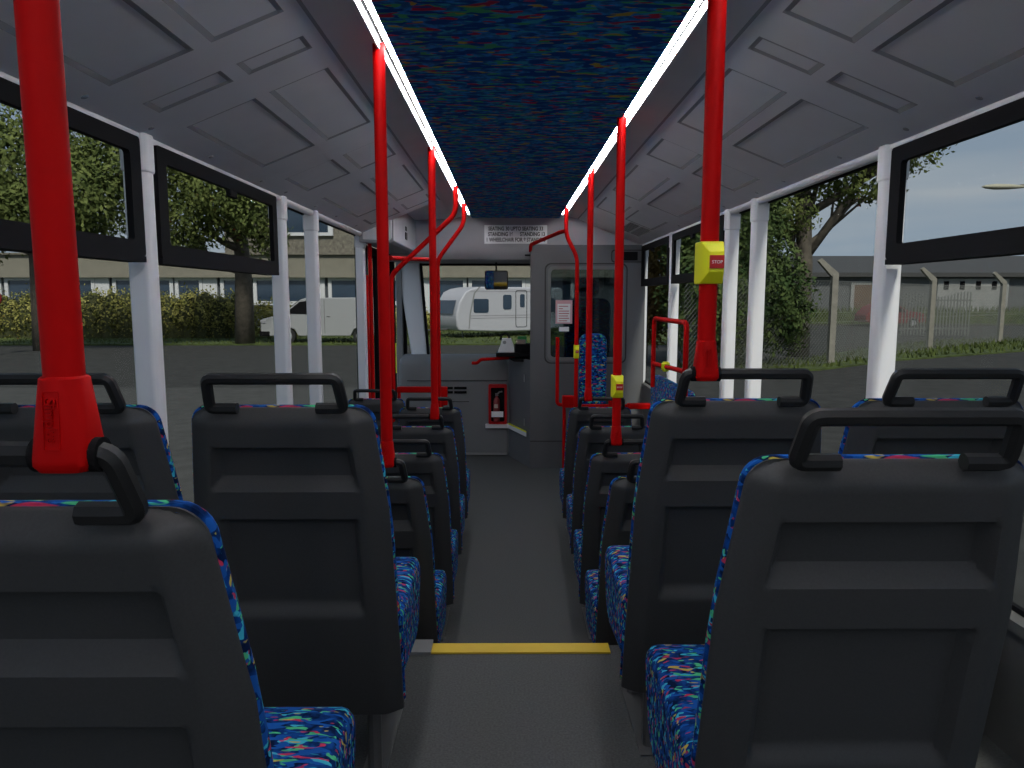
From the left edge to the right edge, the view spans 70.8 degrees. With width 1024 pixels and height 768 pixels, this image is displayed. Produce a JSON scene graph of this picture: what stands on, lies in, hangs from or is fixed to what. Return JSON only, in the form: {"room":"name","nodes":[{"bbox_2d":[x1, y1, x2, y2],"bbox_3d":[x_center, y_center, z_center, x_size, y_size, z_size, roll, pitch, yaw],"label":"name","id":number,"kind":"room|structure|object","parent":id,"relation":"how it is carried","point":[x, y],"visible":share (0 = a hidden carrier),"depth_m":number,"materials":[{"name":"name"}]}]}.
{"room":"vehicle interior","nodes":[
{"label":"vehicle interior","id":0,"kind":"room"},
{"bbox_2d":[0,0,461,231],"bbox_3d":[-0.787,-1.002,2.898,0.735,0.297,8.000,0,7,0],"label":"ceiling","id":1,"kind":"structure","parent":0,"point":[276,96],"depth_m":2.19,"materials":[{"name":"grey"}]},
{"bbox_2d":[359,214,415,253],"bbox_3d":[-1.048,-1.323,6.208,0.276,0.315,1.340,0,7,0],"label":"housing","id":2,"kind":"object","parent":1,"relation":"attached to","point":[402,231],"visible":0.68,"depth_m":5.96,"materials":[{"name":"grey"}]},
{"bbox_2d":[366,243,374,397],"bbox_3d":[-1.139,-0.371,5.762,0.063,1.490,0.053,0,7,0],"label":"rail","id":3,"kind":"object","parent":2,"relation":"attached to","point":[370,278],"depth_m":5.74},
{"bbox_2d":[395,263,403,386],"bbox_3d":[-1.212,-0.353,7.848,0.060,2.160,0.120,0,7,0],"label":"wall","id":4,"kind":"structure","parent":0,"point":[399,301],"depth_m":7.75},
{"bbox_2d":[389,215,639,265],"bbox_3d":[0.034,-1.462,7.328,2.470,0.475,0.901,0,7,0],"label":"wall header","id":5,"kind":"structure","parent":0,"point":[469,248],"depth_m":6.89,"materials":[{"name":"grey"}]},
{"bbox_2d":[365,245,396,397],"bbox_3d":[-1.188,-0.176,6.576,0.058,2.050,1.450,0,7,0],"label":"door","id":6,"kind":"structure","parent":5,"relation":"in","point":[374,250],"depth_m":6.36,"materials":[{"name":"black metal"}]},
{"bbox_2d":[402,263,429,353],"bbox_3d":[0.009,-0.808,7.819,2.517,1.250,0.140,0,7,0],"label":"pillar","id":7,"kind":"structure","parent":5,"relation":"in","point":[404,318],"depth_m":7.76,"materials":[{"name":"white metal"}]},
{"bbox_2d":[484,225,546,243],"bbox_3d":[0.036,-1.428,6.873,0.600,0.175,0.010,0,7,0],"label":"sign","id":8,"kind":"object","parent":5,"relation":"attached to","point":[493,234],"visible":0.96,"depth_m":6.87,"materials":[{"name":"white"}]},
{"bbox_2d":[440,453,592,642],"bbox_3d":[0.044,1.070,5.290,2.550,0.060,5.550,0,7,0],"label":"floor","id":9,"kind":"structure","parent":0,"point":[516,581],"depth_m":4.52,"materials":[{"name":"plastic"}]},
{"bbox_2d":[348,389,404,438],"bbox_3d":[-0.957,0.517,5.333,0.463,1.040,0.596,0,7,0],"label":"chair","id":10,"kind":"object","parent":9,"relation":"on","point":[373,404],"visible":0.17,"depth_m":5.04,"materials":[{"name":"plastic"}]},
{"bbox_2d":[380,439,457,640],"bbox_3d":[-0.514,0.729,3.558,0.463,1.040,0.596,0,7,0],"label":"chair","id":11,"kind":"object","parent":9,"relation":"on","point":[428,466],"visible":0.31,"depth_m":3.33,"materials":[{"name":"plastic"}]},
{"bbox_2d":[451,529,457,580],"bbox_3d":[-0.515,0.896,3.693,0.457,0.226,0.366,0,7,0],"label":"seat cushion","id":12,"kind":"object","parent":11,"relation":"on","point":[454,532],"depth_m":3.69,"materials":[{"name":"fabric"}]},
{"bbox_2d":[397,386,447,406],"bbox_3d":[-0.817,0.451,6.597,0.460,0.860,0.060,0,7,0],"label":"rail","id":13,"kind":"object","parent":9,"relation":"on","point":[401,389],"visible":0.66,"depth_m":6.53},
{"bbox_2d":[390,185,457,421],"bbox_3d":[-0.613,-0.154,5.065,0.490,2.425,0.035,0,7,0],"label":"pole","id":14,"kind":"object","parent":9,"relation":"on","point":[451,217],"visible":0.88,"depth_m":4.97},
{"bbox_2d":[392,414,464,554],"bbox_3d":[-0.522,0.647,4.243,0.463,1.040,0.596,0,7,0],"label":"chair","id":15,"kind":"object","parent":9,"relation":"on","point":[441,438],"visible":0.34,"depth_m":4.00,"materials":[{"name":"plastic"}]},
{"bbox_2d":[428,147,440,419],"bbox_3d":[-0.418,-0.516,3.816,0.062,1.430,0.048,0,7,0],"label":"pole","id":16,"kind":"object","parent":15,"relation":"attached to","point":[434,414],"visible":0.98,"depth_m":3.80,"materials":[{"name":"red metal"}]},
{"bbox_2d":[460,494,464,534],"bbox_3d":[-0.523,0.815,4.379,0.457,0.226,0.366,0,7,0],"label":"seat cushion","id":17,"kind":"object","parent":15,"relation":"on","point":[462,496],"depth_m":4.36,"materials":[{"name":"fabric"}]},
{"bbox_2d":[399,397,469,518],"bbox_3d":[-0.530,0.566,4.928,0.463,1.040,0.596,0,7,0],"label":"chair","id":18,"kind":"object","parent":9,"relation":"on","point":[452,416],"visible":0.3,"depth_m":4.67,"materials":[{"name":"plastic"}]},
{"bbox_2d":[436,203,465,406],"bbox_3d":[-0.500,-0.264,5.979,0.255,2.425,0.035,0,7,0],"label":"pole","id":19,"kind":"object","parent":9,"relation":"on","point":[463,220],"visible":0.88,"depth_m":5.90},
{"bbox_2d":[389,256,436,261],"bbox_3d":[-0.733,-0.944,5.434,0.033,0.068,0.947,2,7,13],"label":"rail","id":20,"kind":"object","parent":19,"relation":"attached to","point":[395,258],"visible":0.73,"depth_m":5.33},
{"bbox_2d":[399,354,508,454],"bbox_3d":[-0.609,0.214,7.748,1.155,1.057,0.380,0,7,0],"label":"partition panel","id":21,"kind":"object","parent":9,"relation":"on","point":[467,384],"visible":0.65,"depth_m":7.57,"materials":[{"name":"grey"}]},
{"bbox_2d":[488,384,506,423],"bbox_3d":[-0.149,0.210,7.555,0.193,0.420,0.045,0,7,0],"label":"holder","id":22,"kind":"object","parent":21,"relation":"attached to","point":[492,388],"visible":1,"depth_m":7.55,"materials":[{"name":"red paint"}]},
{"bbox_2d":[491,391,502,421],"bbox_3d":[-0.153,0.231,7.542,0.125,0.323,0.075,0,7,0],"label":"fire extinguisher","id":23,"kind":"object","parent":22,"relation":"in","point":[496,413],"visible":1,"depth_m":7.52,"materials":[{"name":"red"}]},
{"bbox_2d":[485,423,525,436],"bbox_3d":[0.003,0.460,7.401,0.212,0.052,0.675,-6,9,-40],"label":"rail","id":24,"kind":"object","parent":21,"relation":"attached to","point":[510,426],"visible":1,"depth_m":7.52,"materials":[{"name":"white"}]},
{"bbox_2d":[564,207,578,406],"bbox_3d":[0.513,-0.306,6.250,0.136,2.445,0.073,0,7,0],"label":"pole","id":25,"kind":"object","parent":9,"relation":"on","point":[576,330],"visible":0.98,"depth_m":6.20,"materials":[{"name":"red"}]},
{"bbox_2d":[529,229,563,251],"bbox_3d":[0.310,-1.288,6.498,0.047,0.156,0.770,-3,7,-22],"label":"rail","id":26,"kind":"object","parent":25,"relation":"attached to","point":[559,232],"visible":1,"depth_m":6.48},
{"bbox_2d":[509,245,645,467],"bbox_3d":[0.544,-0.258,7.048,1.421,2.160,0.465,3,7,22],"label":"wall","id":27,"kind":"structure","parent":9,"relation":"on","point":[533,408],"depth_m":6.94,"materials":[{"name":"grey"}]},
{"bbox_2d":[485,262,507,289],"bbox_3d":[-0.158,-1.116,7.300,0.235,0.315,0.055,0,7,0],"label":"mirror","id":28,"kind":"object","parent":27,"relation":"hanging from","point":[494,280],"visible":0.98,"depth_m":7.29,"materials":[{"name":"black mirror"}]},
{"bbox_2d":[496,332,529,356],"bbox_3d":[0.035,-0.409,7.318,0.390,0.246,0.270,0,7,0],"label":"ticket machine","id":29,"kind":"object","parent":27,"relation":"on","point":[522,348],"visible":0.86,"depth_m":7.21,"materials":[{"name":"black plastic"}]},
{"bbox_2d":[555,300,571,323],"bbox_3d":[0.496,-0.689,6.887,0.160,0.225,0.008,0,7,0],"label":"notice","id":30,"kind":"object","parent":27,"relation":"attached to","point":[563,315],"visible":1,"depth_m":6.88,"materials":[{"name":"pink"}]},
{"bbox_2d":[578,333,606,403],"bbox_3d":[0.745,0.196,6.724,0.255,1.335,0.100,0,7,0],"label":"seat","id":31,"kind":"object","parent":9,"relation":"on","point":[599,341],"visible":0.45,"depth_m":6.63,"materials":[{"name":"fabric"}]},
{"bbox_2d":[559,397,631,542],"bbox_3d":[0.572,0.565,4.932,0.463,1.040,0.596,0,7,0],"label":"chair","id":32,"kind":"object","parent":9,"relation":"on","point":[579,417],"visible":0.27,"depth_m":4.69,"materials":[{"name":"plastic"}]},
{"bbox_2d":[559,468,563,501],"bbox_3d":[0.572,0.732,5.068,0.457,0.226,0.366,0,7,0],"label":"seat cushion","id":33,"kind":"object","parent":32,"relation":"on","point":[561,472],"depth_m":5.08,"materials":[{"name":"fabric"}]},
{"bbox_2d":[583,169,593,400],"bbox_3d":[0.485,-0.604,4.504,0.062,1.440,0.048,0,7,0],"label":"pole","id":34,"kind":"object","parent":32,"relation":"attached to","point":[587,396],"visible":0.95,"depth_m":4.49,"materials":[{"name":"red metal"}]},
{"bbox_2d":[566,414,645,561],"bbox_3d":[0.571,0.647,4.247,0.463,1.040,0.596,0,7,0],"label":"chair","id":35,"kind":"object","parent":9,"relation":"on","point":[591,438],"visible":0.35,"depth_m":4.00,"materials":[{"name":"plastic"}]},
{"bbox_2d":[566,494,571,534],"bbox_3d":[0.570,0.814,4.383,0.457,0.226,0.366,0,7,0],"label":"seat cushion","id":36,"kind":"object","parent":35,"relation":"on","point":[569,497],"depth_m":4.36,"materials":[{"name":"fabric"}]},
{"bbox_2d":[573,439,642,639],"bbox_3d":[0.558,0.729,3.562,0.463,1.040,0.596,0,7,0],"label":"chair","id":37,"kind":"object","parent":9,"relation":"on","point":[605,466],"visible":0.3,"depth_m":3.34,"materials":[{"name":"plastic"}]},
{"bbox_2d":[573,529,581,581],"bbox_3d":[0.557,0.896,3.698,0.457,0.226,0.366,0,7,0],"label":"seat cushion","id":38,"kind":"object","parent":37,"relation":"on","point":[577,536],"depth_m":3.67,"materials":[{"name":"fabric"}]},
{"bbox_2d":[609,114,625,445],"bbox_3d":[0.465,-0.439,3.124,0.062,1.440,0.073,0,7,0],"label":"pole","id":39,"kind":"object","parent":37,"relation":"attached to","point":[616,439],"visible":0.99,"depth_m":3.12,"materials":[{"name":"red metal"}]},
{"bbox_2d":[650,375,694,406],"bbox_3d":[1.045,0.538,4.837,0.370,1.105,1.030,0,7,0],"label":"bench","id":40,"kind":"object","parent":9,"relation":"on","point":[664,388],"visible":0.14,"depth_m":4.88,"materials":[{"name":"fabric"}]},
{"bbox_2d":[651,316,688,395],"bbox_3d":[0.991,-0.008,4.596,0.056,0.826,0.951,0,7,0],"label":"rail","id":41,"kind":"object","parent":40,"relation":"attached to","point":[665,366],"visible":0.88,"depth_m":4.55,"materials":[{"name":"red"}]},
{"bbox_3d":[-0.511,1.282,2.840,0.520,0.100,0.620,0,7,0],"label":"floor","id":42,"kind":"structure","parent":9,"relation":"on","visible":0},
{"bbox_2d":[387,459,446,642],"bbox_3d":[-0.501,0.729,2.722,0.463,1.040,0.596,0,7,0],"label":"chair","id":43,"kind":"object","parent":42,"relation":"on","point":[408,500],"visible":0.23,"depth_m":2.49,"materials":[{"name":"plastic"}]},
{"bbox_2d":[372,42,396,467],"bbox_3d":[-0.412,-0.386,2.301,0.062,1.332,0.048,0,7,0],"label":"pole","id":44,"kind":"object","parent":43,"relation":"attached to","point":[379,78],"visible":0.95,"depth_m":2.28,"materials":[{"name":"red metal"}]},
{"bbox_2d":[435,570,446,642],"bbox_3d":[-0.501,0.896,2.858,0.457,0.226,0.366,0,7,0],"label":"seat cushion","id":45,"kind":"object","parent":43,"relation":"on","point":[441,579],"depth_m":2.85,"materials":[{"name":"fabric"}]},
{"bbox_3d":[0.539,1.282,2.844,0.500,0.100,0.620,0,7,0],"label":"floor","id":46,"kind":"structure","parent":9,"relation":"on","visible":0},
{"bbox_2d":[585,458,639,644],"bbox_3d":[0.534,0.729,2.726,0.463,1.040,0.596,0,7,0],"label":"chair","id":47,"kind":"object","parent":46,"relation":"on","point":[616,529],"visible":0.16,"depth_m":2.50,"materials":[{"name":"fabric"}]},
{"bbox_2d":[585,569,598,642],"bbox_3d":[0.534,0.896,2.862,0.457,0.226,0.366,0,7,0],"label":"seat cushion","id":48,"kind":"object","parent":47,"relation":"on","point":[591,576],"depth_m":2.84,"materials":[{"name":"fabric"}]},
{"bbox_2d":[371,0,695,217],"bbox_3d":[0.051,-1.129,2.887,0.834,0.043,8.000,0,7,0],"label":"ceiling","id":49,"kind":"structure","parent":0,"point":[519,100],"depth_m":2.52,"materials":[{"name":"fabric"}]},
{"bbox_2d":[352,0,470,217],"bbox_3d":[-0.392,-1.129,2.885,0.048,0.043,8.000,0,7,0],"label":"light strip","id":50,"kind":"object","parent":49,"relation":"attached to","point":[365,9],"visible":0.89,"depth_m":2.54,"materials":[{"name":"white"}]},
{"bbox_2d":[561,0,707,215],"bbox_3d":[0.493,-1.129,2.889,0.048,0.043,8.000,0,7,0],"label":"strip light","id":51,"kind":"object","parent":49,"relation":"attached to","point":[698,10],"visible":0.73,"depth_m":2.48,"materials":[{"name":"white"}]},
{"bbox_2d":[354,645,1020,767],"bbox_3d":[0.062,1.362,0.843,2.550,0.535,3.350,0,7,0],"label":"floor","id":52,"kind":"structure","parent":0,"point":[459,710],"depth_m":2.05,"materials":[{"name":"plastic"}]},
{"bbox_2d":[0,373,182,499],"bbox_3d":[-0.964,0.460,1.822,0.463,1.040,0.596,0,7,0],"label":"chair","id":53,"kind":"object","parent":52,"relation":"on","point":[138,431],"visible":0.2,"depth_m":1.56,"materials":[{"name":"fabric"}]},
{"bbox_2d":[192,373,419,767],"bbox_3d":[-0.496,0.460,1.823,0.463,1.040,0.596,0,7,0],"label":"chair","id":54,"kind":"object","parent":52,"relation":"on","point":[297,497],"visible":0.89,"depth_m":1.64,"materials":[{"name":"plastic"}]},
{"bbox_2d":[396,557,419,670],"bbox_3d":[-0.497,0.627,1.959,0.457,0.226,0.366,0,7,0],"label":"seat cushion","id":55,"kind":"object","parent":54,"relation":"on","point":[408,568],"depth_m":1.94,"materials":[{"name":"fabric"}]},
{"bbox_2d":[410,639,432,655],"bbox_3d":[-0.341,0.895,2.447,0.138,0.012,0.090,0,7,0],"label":"trim","id":56,"kind":"structure","parent":52,"relation":"on","point":[421,647],"depth_m":2.43,"materials":[{"name":"grey"}]},
{"bbox_2d":[431,643,610,653],"bbox_3d":[0.029,0.918,2.448,0.602,0.046,0.064,0,7,0],"label":"trim","id":57,"kind":"structure","parent":52,"relation":"attached to","point":[437,648],"depth_m":2.44,"materials":[{"name":"yellow"}]},
{"bbox_2d":[605,368,820,755],"bbox_3d":[0.514,0.448,1.922,0.463,1.040,0.596,0,7,0],"label":"chair","id":58,"kind":"object","parent":52,"relation":"on","point":[695,451],"visible":0.66,"depth_m":1.71,"materials":[{"name":"plastic"}]},
{"bbox_2d":[605,545,628,650],"bbox_3d":[0.514,0.615,2.058,0.457,0.226,0.366,0,7,0],"label":"seat cushion","id":59,"kind":"object","parent":58,"relation":"on","point":[616,556],"depth_m":2.03,"materials":[{"name":"fabric"}]},
{"bbox_2d":[690,0,726,380],"bbox_3d":[0.424,-0.484,1.512,0.062,0.966,0.073,0,7,0],"label":"pole","id":60,"kind":"object","parent":58,"relation":"attached to","point":[709,252],"visible":1,"depth_m":1.51,"materials":[{"name":"red metal"}]},
{"bbox_2d":[838,368,1023,453],"bbox_3d":[0.980,0.448,1.924,0.463,1.040,0.596,0,7,0],"label":"chair","id":61,"kind":"object","parent":52,"relation":"on","point":[869,439],"visible":0.21,"depth_m":1.64,"materials":[{"name":"plastic"}]},
{"bbox_3d":[-0.514,1.049,1.155,0.500,0.012,0.450,0,7,0],"label":"floor","id":62,"kind":"structure","parent":52,"relation":"on","visible":0},
{"bbox_2d":[0,441,354,767],"bbox_3d":[-0.511,0.536,1.017,0.463,1.040,0.596,0,7,0],"label":"chair","id":63,"kind":"object","parent":62,"relation":"on","point":[124,641],"visible":1,"depth_m":0.78,"materials":[{"name":"plastic"}]},
{"bbox_2d":[13,0,111,473],"bbox_3d":[-0.413,-0.330,0.625,0.062,0.830,0.048,0,7,0],"label":"pole","id":64,"kind":"object","parent":63,"relation":"attached to","point":[68,435],"visible":1,"depth_m":0.64,"materials":[{"name":"red metal"}]},
{"bbox_2d":[264,707,354,767],"bbox_3d":[-0.511,0.703,1.153,0.457,0.226,0.366,0,7,0],"label":"seat cushion","id":65,"kind":"object","parent":63,"relation":"on","point":[300,737],"depth_m":1.21,"materials":[{"name":"fabric"}]},
{"bbox_3d":[0.510,1.023,1.403,0.510,0.006,0.460,0,7,0],"label":"floor","id":66,"kind":"structure","parent":52,"relation":"on","visible":0},
{"bbox_2d":[646,407,1023,767],"bbox_3d":[0.517,0.512,1.265,0.463,1.040,0.596,0,7,0],"label":"chair","id":67,"kind":"object","parent":66,"relation":"on","point":[861,605],"visible":1,"depth_m":1.03,"materials":[{"name":"plastic"}]},
{"bbox_2d":[646,644,704,767],"bbox_3d":[0.517,0.680,1.401,0.457,0.226,0.366,0,7,0],"label":"seat cushion","id":68,"kind":"object","parent":67,"relation":"on","point":[673,671],"depth_m":1.40,"materials":[{"name":"fabric"}]},
{"bbox_2d":[568,0,1023,244],"bbox_3d":[0.888,-0.993,2.906,0.735,0.277,8.000,0,7,0],"label":"ceiling","id":69,"kind":"structure","parent":0,"point":[812,87],"depth_m":2.20,"materials":[{"name":"grey"}]},
{"bbox_2d":[624,222,650,236],"bbox_3d":[1.047,-1.313,6.139,0.180,0.077,0.534,0,7,0],"label":"ceiling vent","id":70,"kind":"object","parent":69,"relation":"in","point":[630,227],"visible":0.85,"depth_m":6.08,"materials":[{"name":"grey plastic"}]},
{"bbox_2d":[642,382,1023,767],"bbox_3d":[1.305,0.817,3.578,0.062,0.850,8.900,0,7,0],"label":"wall","id":71,"kind":"structure","parent":0,"point":[1004,725],"depth_m":1.87,"materials":[{"name":"plastic"}]},
{"bbox_2d":[555,236,669,467],"bbox_3d":[0.851,-0.173,6.381,0.918,2.150,1.275,0,7,0],"label":"window","id":72,"kind":"structure","parent":71,"relation":"in","point":[664,280],"depth_m":6.49,"materials":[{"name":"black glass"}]},
{"bbox_2d":[643,250,648,381],"bbox_3d":[1.264,-0.315,7.021,0.081,2.080,0.081,0,7,0],"label":"trim","id":73,"kind":"structure","parent":71,"relation":"attached to","point":[647,251],"depth_m":6.95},
{"bbox_2d":[666,232,680,382],"bbox_3d":[1.270,-0.161,5.731,0.081,2.080,0.081,0,7,0],"label":"trim","id":74,"kind":"structure","parent":71,"relation":"attached to","point":[673,297],"depth_m":5.65,"materials":[{"name":"plastic"}]},
{"bbox_2d":[671,215,724,381],"bbox_3d":[1.265,-0.428,4.977,0.100,1.310,1.445,0,7,0],"label":"window","id":75,"kind":"structure","parent":71,"relation":"in","point":[686,277],"depth_m":5.15,"materials":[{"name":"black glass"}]},
{"bbox_2d":[719,209,740,397],"bbox_3d":[1.276,0.011,4.291,0.081,2.080,0.081,0,7,0],"label":"trim","id":76,"kind":"structure","parent":71,"relation":"attached to","point":[732,223],"depth_m":4.20,"materials":[{"name":"plastic"}]},
{"bbox_2d":[744,198,769,397],"bbox_3d":[1.278,0.066,3.834,0.081,2.080,0.081,0,7,0],"label":"trim","id":77,"kind":"structure","parent":71,"relation":"attached to","point":[759,213],"depth_m":3.74,"materials":[{"name":"plastic"}]},
{"bbox_2d":[768,161,877,202],"bbox_3d":[1.316,-0.211,3.155,0.014,1.310,1.295,0,7,0],"label":"window frame","id":78,"kind":"structure","parent":71,"relation":"in","point":[876,162],"depth_m":2.99,"materials":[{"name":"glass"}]},
{"bbox_2d":[866,145,909,398],"bbox_3d":[1.283,0.083,2.527,0.081,1.805,0.081,0,7,0],"label":"window pillar","id":79,"kind":"structure","parent":71,"relation":"attached to","point":[886,278],"depth_m":2.46,"materials":[{"name":"plastic"}]},
{"bbox_2d":[885,97,1023,616],"bbox_3d":[1.280,-0.021,1.564,0.100,1.310,1.900,0,7,0],"label":"window","id":80,"kind":"structure","parent":71,"relation":"in","point":[1009,241],"depth_m":2.06,"materials":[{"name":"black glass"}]},
{"bbox_3d":[-1.199,0.947,2.485,0.062,0.850,6.720,0,7,0],"label":"wall","id":81,"kind":"structure","parent":0,"visible":0},
{"bbox_2d":[0,77,146,261],"bbox_3d":[-1.162,-0.001,1.400,0.100,1.310,1.890,0,7,0],"label":"window","id":82,"kind":"structure","parent":81,"relation":"in","point":[15,236],"depth_m":2.01,"materials":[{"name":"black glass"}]},
{"bbox_2d":[119,133,168,444],"bbox_3d":[-1.173,0.104,2.358,0.081,1.805,0.081,0,7,0],"label":"window pillar","id":83,"kind":"structure","parent":81,"relation":"attached to","point":[143,276],"depth_m":2.29,"materials":[{"name":"plastic"}]},
{"bbox_2d":[153,145,278,274],"bbox_3d":[-1.169,-0.195,3.026,0.100,1.310,1.375,0,7,0],"label":"window","id":84,"kind":"structure","parent":81,"relation":"in","point":[168,255],"depth_m":2.65,"materials":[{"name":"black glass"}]},
{"bbox_2d":[268,196,292,404],"bbox_3d":[-1.179,0.076,3.745,0.081,2.080,0.081,0,7,0],"label":"trim","id":85,"kind":"structure","parent":81,"relation":"attached to","point":[280,283],"depth_m":3.66,"materials":[{"name":"plastic"}]},
{"bbox_2d":[303,210,323,404],"bbox_3d":[-1.181,0.004,4.350,0.081,2.080,0.081,0,7,0],"label":"trim","id":86,"kind":"structure","parent":81,"relation":"attached to","point":[310,223],"depth_m":4.26,"materials":[{"name":"plastic"}]},
{"bbox_2d":[319,220,358,397],"bbox_3d":[-1.220,-0.431,5.004,0.014,1.310,1.380,0,7,0],"label":"window","id":87,"kind":"structure","parent":81,"relation":"in","point":[319,220],"depth_m":5.64,"materials":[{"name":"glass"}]},
{"bbox_2d":[354,235,368,397],"bbox_3d":[-1.187,-0.163,5.750,0.081,2.080,0.081,0,7,0],"label":"trim","id":88,"kind":"structure","parent":81,"relation":"attached to","point":[360,256],"depth_m":5.67,"materials":[{"name":"plastic"}]},
{"bbox_3d":[-1.204,-0.925,3.359,0.075,0.060,8.900,0,7,0],"label":"wall","id":89,"kind":"structure","parent":0,"visible":0},
{"bbox_2d":[0,71,361,235],"bbox_3d":[-1.171,-0.849,2.915,0.042,0.044,8.000,0,7,0],"label":"trim","id":90,"kind":"structure","parent":89,"relation":"attached to","point":[290,204],"depth_m":2.75,"materials":[{"name":"plastic"}]},
{"bbox_3d":[1.301,-0.926,3.369,0.075,0.060,8.900,0,7,0],"label":"wall","id":91,"kind":"structure","parent":0,"visible":0},
{"bbox_2d":[642,91,1023,245],"bbox_3d":[1.273,-0.850,2.925,0.042,0.044,8.000,0,7,0],"label":"trim","id":92,"kind":"structure","parent":91,"relation":"attached to","point":[872,157],"depth_m":2.71,"materials":[{"name":"plastic"}]},
{"label":"outside","id":93,"kind":"structure","parent":0,"visible":0},
{"bbox_2d":[0,315,1023,607],"bbox_3d":[9.772,-4.582,54.885,200.000,0.001,130.000,0,7,0],"label":"ground","id":94,"kind":"structure","parent":93,"point":[185,366],"depth_m":20.75,"materials":[{"name":"asphalt"}]},
{"bbox_2d":[0,103,126,350],"bbox_3d":[-17.229,-5.854,26.038,9.763,9.378,5.593,0,7,0],"label":"tree","id":95,"kind":"object","parent":94,"relation":"on","point":[95,183],"visible":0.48,"depth_m":24.85,"materials":[{"name":"green plant"}]},
{"bbox_2d":[0,282,234,337],"bbox_3d":[-24.295,-3.395,34.690,23.438,3.041,2.080,0,7,0],"label":"hedge","id":96,"kind":"object","parent":94,"relation":"on","point":[203,315],"visible":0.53,"depth_m":34.37,"materials":[{"name":"green plant"}]},
{"bbox_2d":[0,388,357,502],"bbox_3d":[-31.338,0.847,9.337,57.400,0.016,12.600,0,7,0],"label":"road","id":97,"kind":"structure","parent":94,"relation":"on","point":[181,403],"depth_m":13.72,"materials":[{"name":"asphalt"}]},
{"bbox_2d":[0,189,529,327],"bbox_3d":[-19.714,-9.238,51.033,53.000,10.160,12.300,0,7,0],"label":"building","id":98,"kind":"structure","parent":94,"relation":"on","point":[336,247],"depth_m":45.48,"materials":[{"name":"grey"}]},
{"bbox_2d":[253,295,298,337],"bbox_3d":[-11.454,-3.148,34.962,2.854,2.414,1.359,0,7,0],"label":"bush","id":99,"kind":"object","parent":94,"relation":"on","point":[264,311],"visible":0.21,"depth_m":34.76,"materials":[{"name":"green plant"}]},
{"bbox_2d":[0,327,682,344],"bbox_3d":[-11.648,-2.638,37.895,41.136,0.170,16.153,0,7,0],"label":"grass verge","id":100,"kind":"structure","parent":94,"relation":"on","point":[448,337],"depth_m":32.59,"materials":[{"name":"plant"}]},
{"bbox_2d":[166,167,292,343],"bbox_3d":[-11.865,-5.780,28.554,5.762,8.637,4.615,2,7,19],"label":"tree","id":101,"kind":"object","parent":100,"relation":"on","point":[195,199],"visible":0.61,"depth_m":27.86,"materials":[{"name":"green plant"}]},
{"bbox_2d":[260,297,373,342],"bbox_3d":[-8.232,-2.816,31.713,5.199,1.990,1.885,0,7,0],"label":"van","id":102,"kind":"object","parent":100,"relation":"on","point":[338,315],"visible":0.45,"depth_m":30.81,"materials":[{"name":"grey"}]},
{"bbox_2d":[428,287,529,337],"bbox_3d":[-1.037,-3.644,36.491,7.646,2.500,2.220,-5,8,-34],"label":"caravan","id":103,"kind":"object","parent":100,"relation":"on","point":[462,309],"visible":0.75,"depth_m":35.19,"materials":[{"name":"grey"}]},
{"bbox_2d":[646,245,667,362],"bbox_3d":[4.277,-3.489,22.021,2.284,5.631,2.728,0,7,0],"label":"tree","id":104,"kind":"object","parent":94,"relation":"on","point":[654,271],"visible":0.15,"depth_m":21.23,"materials":[{"name":"green plant"}]},
{"bbox_2d":[717,196,821,365],"bbox_3d":[6.974,-3.772,20.372,3.388,6.911,2.996,2,7,16],"label":"tree","id":105,"kind":"object","parent":94,"relation":"on","point":[779,269],"visible":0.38,"depth_m":19.78,"materials":[{"name":"green plant"}]},
{"bbox_2d":[659,335,1023,370],"bbox_3d":[16.960,-1.476,27.817,30.603,0.254,6.462,-4,8,-28],"label":"grass verge","id":106,"kind":"structure","parent":94,"relation":"on","point":[1005,346],"depth_m":24.59,"materials":[{"name":"plant"}]},
{"bbox_2d":[652,225,747,368],"bbox_3d":[4.941,-3.293,19.430,2.577,5.858,2.819,-7,10,-45],"label":"tree","id":107,"kind":"object","parent":106,"relation":"on","point":[687,249],"visible":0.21,"depth_m":18.95,"materials":[{"name":"green plant"}]},
{"bbox_2d":[682,258,1023,368],"bbox_3d":[16.473,-2.833,27.195,29.752,3.096,1.634,-5,8,-37],"label":"fence","id":108,"kind":"object","parent":106,"relation":"on","point":[834,281],"visible":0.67,"depth_m":25.56,"materials":[{"name":"metal"}]},
{"bbox_2d":[745,144,956,356],"bbox_3d":[10.277,-5.565,23.348,8.034,9.445,4.401,0,7,0],"label":"tree","id":109,"kind":"object","parent":94,"relation":"on","point":[804,206],"visible":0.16,"depth_m":23.38,"materials":[{"name":"green plant"}]},
{"bbox_2d":[854,304,925,326],"bbox_3d":[25.722,-4.670,49.006,4.050,1.570,1.685,0,7,0],"label":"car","id":110,"kind":"object","parent":94,"relation":"on","point":[867,304],"visible":0.29,"depth_m":48.26,"materials":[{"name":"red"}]},
{"bbox_2d":[770,256,1023,310],"bbox_3d":[50.968,-9.071,67.764,57.500,5.860,15.700,0,7,0],"label":"building","id":111,"kind":"structure","parent":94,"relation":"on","point":[970,272],"depth_m":60.61,"materials":[{"name":"grey"}]},
{"bbox_2d":[811,305,1023,323],"bbox_3d":[44.796,-5.288,54.472,50.068,1.500,9.057,0,7,0],"label":"grass verge","id":112,"kind":"structure","parent":94,"relation":"on","point":[820,310],"depth_m":51.73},
{"bbox_2d":[900,292,971,334],"bbox_3d":[21.176,-3.515,35.965,3.550,2.170,0.080,0,7,0],"label":"gate","id":113,"kind":"object","parent":94,"relation":"on","point":[909,292],"visible":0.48,"depth_m":35.93,"materials":[{"name":"grey metal"}]},
{"bbox_2d":[982,184,1023,189],"bbox_3d":[15.066,-2.943,19.854,4.598,5.055,0.242,0,7,0],"label":"street lamp","id":114,"kind":"object","parent":94,"relation":"on","point":[991,186],"visible":1,"depth_m":19.48,"materials":[{"name":"metal"}]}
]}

